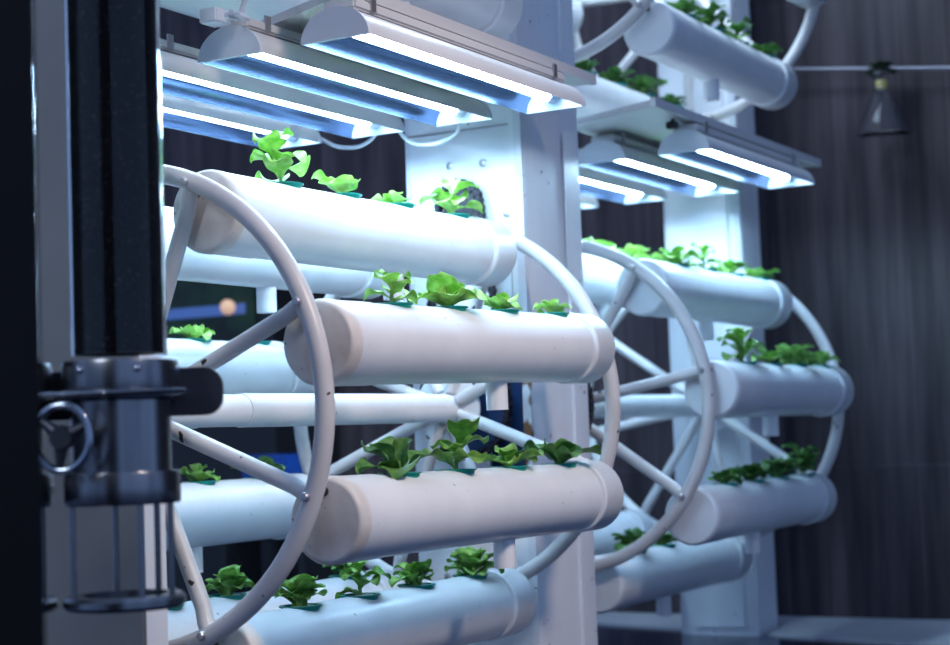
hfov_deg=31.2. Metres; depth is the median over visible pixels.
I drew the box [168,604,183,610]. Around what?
cup
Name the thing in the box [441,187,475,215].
sprocket
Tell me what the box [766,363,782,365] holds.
cup
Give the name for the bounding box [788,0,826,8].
pipe
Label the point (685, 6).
seedling
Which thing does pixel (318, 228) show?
pipe
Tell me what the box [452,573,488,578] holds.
cup
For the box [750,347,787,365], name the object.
seedling
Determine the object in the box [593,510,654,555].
pipe
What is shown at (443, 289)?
seedling
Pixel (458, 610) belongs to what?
pipe
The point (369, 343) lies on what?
pipe
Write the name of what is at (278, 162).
seedling
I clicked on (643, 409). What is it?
wheel
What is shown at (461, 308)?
cup
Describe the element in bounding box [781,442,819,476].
seedling
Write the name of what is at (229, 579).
seedling
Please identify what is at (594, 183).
lamp
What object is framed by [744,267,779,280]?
seedling
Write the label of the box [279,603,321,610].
cup
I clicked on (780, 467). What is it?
seedling
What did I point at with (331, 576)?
cup
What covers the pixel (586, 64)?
seedling
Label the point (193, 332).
seedling
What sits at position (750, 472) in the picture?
seedling
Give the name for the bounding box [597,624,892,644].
floor
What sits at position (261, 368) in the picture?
pipe
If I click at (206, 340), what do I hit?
cup
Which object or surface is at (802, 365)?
cup
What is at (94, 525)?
support post
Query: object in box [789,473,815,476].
cup
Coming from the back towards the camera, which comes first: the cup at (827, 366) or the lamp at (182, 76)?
the cup at (827, 366)
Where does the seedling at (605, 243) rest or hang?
in the pipe at (600, 276)
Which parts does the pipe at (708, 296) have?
drain spout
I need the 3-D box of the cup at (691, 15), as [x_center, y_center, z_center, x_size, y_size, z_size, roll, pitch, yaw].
[0.425,-0.607,3.488,0.060,0.037,0.060,-4,-4,30]
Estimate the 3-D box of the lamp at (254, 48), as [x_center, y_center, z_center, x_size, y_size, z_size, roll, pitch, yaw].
[-0.179,-0.385,2.630,0.109,0.064,0.649,-4,-4,30]
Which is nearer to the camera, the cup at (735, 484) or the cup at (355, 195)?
the cup at (355, 195)
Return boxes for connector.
[199,0,250,27]
[666,118,678,129]
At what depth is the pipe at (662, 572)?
3.56 m
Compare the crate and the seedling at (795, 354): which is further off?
the crate
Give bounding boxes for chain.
[420,178,512,458]
[587,383,594,431]
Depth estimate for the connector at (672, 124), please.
3.30 m
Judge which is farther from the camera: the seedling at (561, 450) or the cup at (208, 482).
the cup at (208, 482)
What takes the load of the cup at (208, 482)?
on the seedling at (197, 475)
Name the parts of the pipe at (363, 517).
drain spout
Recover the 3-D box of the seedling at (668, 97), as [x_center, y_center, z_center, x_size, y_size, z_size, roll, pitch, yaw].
[0.465,-0.503,4.008,0.068,0.065,0.066,0,-4,-28]
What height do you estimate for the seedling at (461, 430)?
0.111 m
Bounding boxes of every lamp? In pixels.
[160,34,460,146]
[161,93,375,149]
[198,15,492,126]
[220,299,234,314]
[301,0,585,113]
[578,132,738,196]
[579,166,666,203]
[580,194,598,208]
[658,121,813,188]
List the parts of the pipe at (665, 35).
drain spout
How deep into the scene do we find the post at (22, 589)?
1.29 m
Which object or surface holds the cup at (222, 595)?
on the seedling at (229, 579)
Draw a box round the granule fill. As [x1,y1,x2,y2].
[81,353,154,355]
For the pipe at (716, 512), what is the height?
0.153 m
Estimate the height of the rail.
0.198 m
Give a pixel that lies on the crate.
(292, 462)
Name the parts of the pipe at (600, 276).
drain spout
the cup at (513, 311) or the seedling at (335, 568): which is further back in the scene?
the seedling at (335, 568)
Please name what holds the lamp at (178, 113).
attached to the shelf
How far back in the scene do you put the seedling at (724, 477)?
3.40 m
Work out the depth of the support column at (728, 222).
4.11 m
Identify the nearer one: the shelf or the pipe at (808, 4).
the shelf
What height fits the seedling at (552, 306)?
0.062 m
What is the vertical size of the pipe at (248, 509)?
0.153 m
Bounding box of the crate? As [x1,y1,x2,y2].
[243,454,302,477]
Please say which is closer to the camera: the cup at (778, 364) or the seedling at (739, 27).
the cup at (778, 364)
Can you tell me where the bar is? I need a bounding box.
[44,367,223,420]
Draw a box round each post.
[0,0,45,644]
[33,0,59,612]
[35,0,167,644]
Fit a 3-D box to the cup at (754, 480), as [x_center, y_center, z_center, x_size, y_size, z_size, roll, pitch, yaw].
[0.573,0.345,3.535,0.060,0.037,0.060,-4,-4,30]
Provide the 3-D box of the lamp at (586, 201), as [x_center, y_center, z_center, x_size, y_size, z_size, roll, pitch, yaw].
[0.093,-0.317,3.837,0.109,0.064,0.622,-4,-4,30]
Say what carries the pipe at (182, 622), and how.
attached to the wheel at (429, 409)
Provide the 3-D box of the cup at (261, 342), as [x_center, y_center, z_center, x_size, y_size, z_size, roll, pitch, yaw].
[-0.390,0.053,3.017,0.060,0.037,0.060,-4,-4,30]
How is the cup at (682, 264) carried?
on the seedling at (675, 256)
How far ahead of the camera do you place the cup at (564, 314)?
2.70 m
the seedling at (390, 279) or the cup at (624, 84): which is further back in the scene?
the cup at (624, 84)
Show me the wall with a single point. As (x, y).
(864, 247)
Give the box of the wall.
[159,0,949,619]
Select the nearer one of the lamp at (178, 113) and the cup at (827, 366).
the lamp at (178, 113)
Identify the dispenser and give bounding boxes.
[41,0,186,613]
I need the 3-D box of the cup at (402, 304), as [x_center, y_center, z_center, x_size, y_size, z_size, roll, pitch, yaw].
[-0.113,-0.007,2.313,0.060,0.037,0.060,-4,-4,30]
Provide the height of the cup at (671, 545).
0.037 m
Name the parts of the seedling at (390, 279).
stem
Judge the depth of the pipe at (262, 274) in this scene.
2.72 m
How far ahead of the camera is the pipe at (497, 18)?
2.82 m
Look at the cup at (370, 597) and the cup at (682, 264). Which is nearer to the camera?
the cup at (370, 597)
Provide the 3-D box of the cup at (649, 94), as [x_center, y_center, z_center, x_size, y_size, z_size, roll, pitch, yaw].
[0.381,-0.495,3.862,0.060,0.037,0.060,-4,-4,30]
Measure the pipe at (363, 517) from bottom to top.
0.153 m
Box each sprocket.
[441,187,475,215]
[446,383,503,450]
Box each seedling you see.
[168,587,183,610]
[169,324,214,342]
[180,463,220,484]
[205,564,255,599]
[230,456,286,478]
[250,127,309,187]
[272,574,326,610]
[311,169,361,198]
[322,563,365,579]
[335,560,390,599]
[355,436,441,479]
[363,269,417,307]
[370,190,414,207]
[388,559,435,588]
[404,271,489,310]
[419,177,482,218]
[422,416,488,473]
[444,547,504,578]
[483,443,543,470]
[484,291,521,313]
[521,438,600,467]
[533,299,571,316]
[575,59,598,74]
[582,237,593,240]
[589,240,618,250]
[597,66,634,86]
[611,528,647,553]
[619,244,648,259]
[626,75,667,96]
[639,252,667,261]
[651,245,702,267]
[652,533,676,547]
[660,93,686,107]
[664,0,701,18]
[687,242,721,271]
[694,1,729,33]
[708,469,741,486]
[715,259,748,276]
[716,327,766,364]
[725,16,752,45]
[726,461,774,482]
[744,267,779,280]
[750,43,782,57]
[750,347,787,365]
[760,456,800,479]
[767,343,821,367]
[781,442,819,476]
[801,351,839,367]
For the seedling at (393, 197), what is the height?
0.059 m
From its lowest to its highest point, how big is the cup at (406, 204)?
0.037 m
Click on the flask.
(883, 118)
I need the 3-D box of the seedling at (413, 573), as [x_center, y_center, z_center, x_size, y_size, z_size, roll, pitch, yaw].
[-0.098,0.404,2.630,0.067,0.076,0.079,-4,-4,30]
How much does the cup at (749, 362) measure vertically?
0.037 m
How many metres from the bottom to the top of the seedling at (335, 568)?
0.071 m
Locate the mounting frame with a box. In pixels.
[577,97,820,176]
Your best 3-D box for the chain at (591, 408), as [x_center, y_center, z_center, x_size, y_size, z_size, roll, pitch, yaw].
[0.121,0.035,3.314,0.232,0.492,0.016,-4,-4,30]
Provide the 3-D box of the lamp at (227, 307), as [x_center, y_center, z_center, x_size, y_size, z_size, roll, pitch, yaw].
[-0.702,-0.044,4.836,0.044,0.044,0.044,-4,-4,30]
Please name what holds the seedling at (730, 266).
on the pipe at (708, 296)
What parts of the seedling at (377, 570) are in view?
stem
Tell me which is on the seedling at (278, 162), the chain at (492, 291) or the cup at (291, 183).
the cup at (291, 183)
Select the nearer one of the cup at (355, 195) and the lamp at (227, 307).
the cup at (355, 195)
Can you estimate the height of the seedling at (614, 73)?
0.074 m
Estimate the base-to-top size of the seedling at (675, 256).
0.075 m
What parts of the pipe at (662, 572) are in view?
drain spout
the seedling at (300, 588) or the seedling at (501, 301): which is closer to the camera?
the seedling at (300, 588)
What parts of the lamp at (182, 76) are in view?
power cord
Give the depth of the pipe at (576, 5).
4.19 m
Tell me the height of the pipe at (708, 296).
0.153 m
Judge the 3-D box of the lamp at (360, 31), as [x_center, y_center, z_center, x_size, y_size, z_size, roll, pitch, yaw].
[-0.027,-0.396,2.544,0.109,0.064,0.649,-4,-4,30]
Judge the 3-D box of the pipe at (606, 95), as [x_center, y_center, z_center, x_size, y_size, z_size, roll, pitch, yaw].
[0.325,-0.445,3.756,0.116,0.153,0.780,-4,-4,30]
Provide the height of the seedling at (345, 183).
0.073 m
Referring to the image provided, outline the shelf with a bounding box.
[262,0,596,99]
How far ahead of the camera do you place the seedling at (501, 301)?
2.57 m
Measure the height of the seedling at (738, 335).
0.109 m
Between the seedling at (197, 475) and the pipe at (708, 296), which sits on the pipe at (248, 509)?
the seedling at (197, 475)
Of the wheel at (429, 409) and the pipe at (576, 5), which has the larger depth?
the pipe at (576, 5)
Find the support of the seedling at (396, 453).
in the pipe at (363, 517)
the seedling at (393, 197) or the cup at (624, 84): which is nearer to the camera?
the seedling at (393, 197)
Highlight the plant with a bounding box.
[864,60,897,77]
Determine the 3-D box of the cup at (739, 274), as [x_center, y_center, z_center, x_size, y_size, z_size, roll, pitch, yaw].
[0.563,-0.088,3.740,0.060,0.037,0.060,-4,-4,30]
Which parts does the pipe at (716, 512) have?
drain spout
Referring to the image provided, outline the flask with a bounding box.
[857,60,910,139]
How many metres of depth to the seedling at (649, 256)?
4.00 m
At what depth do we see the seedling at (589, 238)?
3.57 m
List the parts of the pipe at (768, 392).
drain spout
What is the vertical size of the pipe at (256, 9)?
0.153 m
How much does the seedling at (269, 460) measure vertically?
0.074 m
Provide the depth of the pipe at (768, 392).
3.43 m
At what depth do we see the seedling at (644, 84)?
3.84 m
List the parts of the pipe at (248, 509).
drain spout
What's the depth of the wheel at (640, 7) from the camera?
3.97 m
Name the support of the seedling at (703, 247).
in the pipe at (708, 296)
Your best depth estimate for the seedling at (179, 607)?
2.48 m
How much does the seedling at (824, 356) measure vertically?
0.070 m
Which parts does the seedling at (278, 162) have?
stem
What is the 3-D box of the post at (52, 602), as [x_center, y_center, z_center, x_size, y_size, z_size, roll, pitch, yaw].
[-0.518,-0.353,1.805,0.153,1.314,0.165,-2,-4,0]
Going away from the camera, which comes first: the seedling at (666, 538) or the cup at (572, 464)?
the cup at (572, 464)
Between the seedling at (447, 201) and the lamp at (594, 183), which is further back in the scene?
the lamp at (594, 183)
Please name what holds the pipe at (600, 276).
attached to the wheel at (643, 409)
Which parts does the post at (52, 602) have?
rod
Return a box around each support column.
[404,0,597,644]
[658,0,777,635]
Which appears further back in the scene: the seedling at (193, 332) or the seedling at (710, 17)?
the seedling at (710, 17)
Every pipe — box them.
[159,0,308,20]
[162,338,313,393]
[164,206,382,313]
[166,473,307,572]
[168,568,404,639]
[173,169,516,300]
[213,568,535,644]
[284,298,614,409]
[291,460,623,568]
[400,0,522,38]
[572,0,582,33]
[576,76,693,118]
[582,254,623,319]
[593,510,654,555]
[595,536,752,616]
[617,258,792,340]
[624,0,796,109]
[665,472,836,553]
[684,360,853,435]
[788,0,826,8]
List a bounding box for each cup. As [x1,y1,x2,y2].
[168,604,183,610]
[181,480,216,484]
[183,338,211,342]
[208,593,246,599]
[258,341,271,344]
[275,181,303,187]
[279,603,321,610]
[328,574,362,579]
[336,192,361,198]
[340,592,380,599]
[377,472,421,477]
[380,302,413,307]
[390,202,414,207]
[397,582,435,588]
[435,306,468,310]
[435,468,476,473]
[446,213,470,218]
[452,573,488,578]
[489,465,528,470]
[492,309,519,313]
[540,462,577,467]
[546,312,569,316]
[613,82,626,86]
[642,93,655,96]
[652,543,675,547]
[675,263,690,267]
[686,14,696,18]
[701,268,717,271]
[709,482,738,486]
[728,273,744,276]
[742,479,764,482]
[743,361,757,364]
[764,476,790,479]
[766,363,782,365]
[787,364,807,367]
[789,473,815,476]
[818,365,832,367]
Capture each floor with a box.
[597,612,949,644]
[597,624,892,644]
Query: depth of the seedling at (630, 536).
3.49 m
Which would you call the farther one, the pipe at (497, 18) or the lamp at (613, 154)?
the lamp at (613, 154)
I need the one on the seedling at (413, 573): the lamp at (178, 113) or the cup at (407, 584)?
the cup at (407, 584)
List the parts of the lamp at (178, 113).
power cord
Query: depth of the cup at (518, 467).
2.55 m
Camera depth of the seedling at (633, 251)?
3.84 m
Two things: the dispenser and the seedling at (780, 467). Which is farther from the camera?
the seedling at (780, 467)
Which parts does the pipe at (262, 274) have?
drain spout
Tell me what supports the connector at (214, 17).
attached to the lamp at (254, 48)
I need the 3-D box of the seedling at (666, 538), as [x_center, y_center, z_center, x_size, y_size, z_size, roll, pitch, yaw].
[0.401,0.477,3.629,0.065,0.065,0.060,-1,-4,-9]
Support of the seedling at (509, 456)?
in the pipe at (363, 517)
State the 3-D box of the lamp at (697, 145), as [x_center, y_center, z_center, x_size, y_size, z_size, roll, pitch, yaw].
[0.557,-0.350,3.573,0.109,0.064,0.622,-4,-4,30]
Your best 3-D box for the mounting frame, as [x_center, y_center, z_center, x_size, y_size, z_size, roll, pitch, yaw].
[0.315,-0.372,3.715,0.592,0.017,0.958,-4,-4,30]
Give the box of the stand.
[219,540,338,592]
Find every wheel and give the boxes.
[163,165,620,644]
[574,0,818,120]
[582,241,843,572]
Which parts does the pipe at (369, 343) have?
drain spout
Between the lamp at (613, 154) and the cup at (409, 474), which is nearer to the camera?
the cup at (409, 474)
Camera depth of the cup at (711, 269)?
3.58 m
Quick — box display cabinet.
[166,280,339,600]
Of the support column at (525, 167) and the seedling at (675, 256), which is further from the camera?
the seedling at (675, 256)
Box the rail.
[792,66,949,70]
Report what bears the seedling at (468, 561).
in the pipe at (458, 610)
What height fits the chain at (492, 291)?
0.503 m
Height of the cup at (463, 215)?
0.037 m
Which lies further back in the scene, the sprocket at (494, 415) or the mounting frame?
the mounting frame
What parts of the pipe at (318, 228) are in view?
drain spout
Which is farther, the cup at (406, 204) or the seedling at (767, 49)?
the seedling at (767, 49)
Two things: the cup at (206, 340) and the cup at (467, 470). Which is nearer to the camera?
the cup at (467, 470)
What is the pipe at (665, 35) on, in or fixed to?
attached to the wheel at (640, 7)
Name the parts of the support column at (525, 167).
panel, plate, panel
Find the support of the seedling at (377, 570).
in the pipe at (458, 610)
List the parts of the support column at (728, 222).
panel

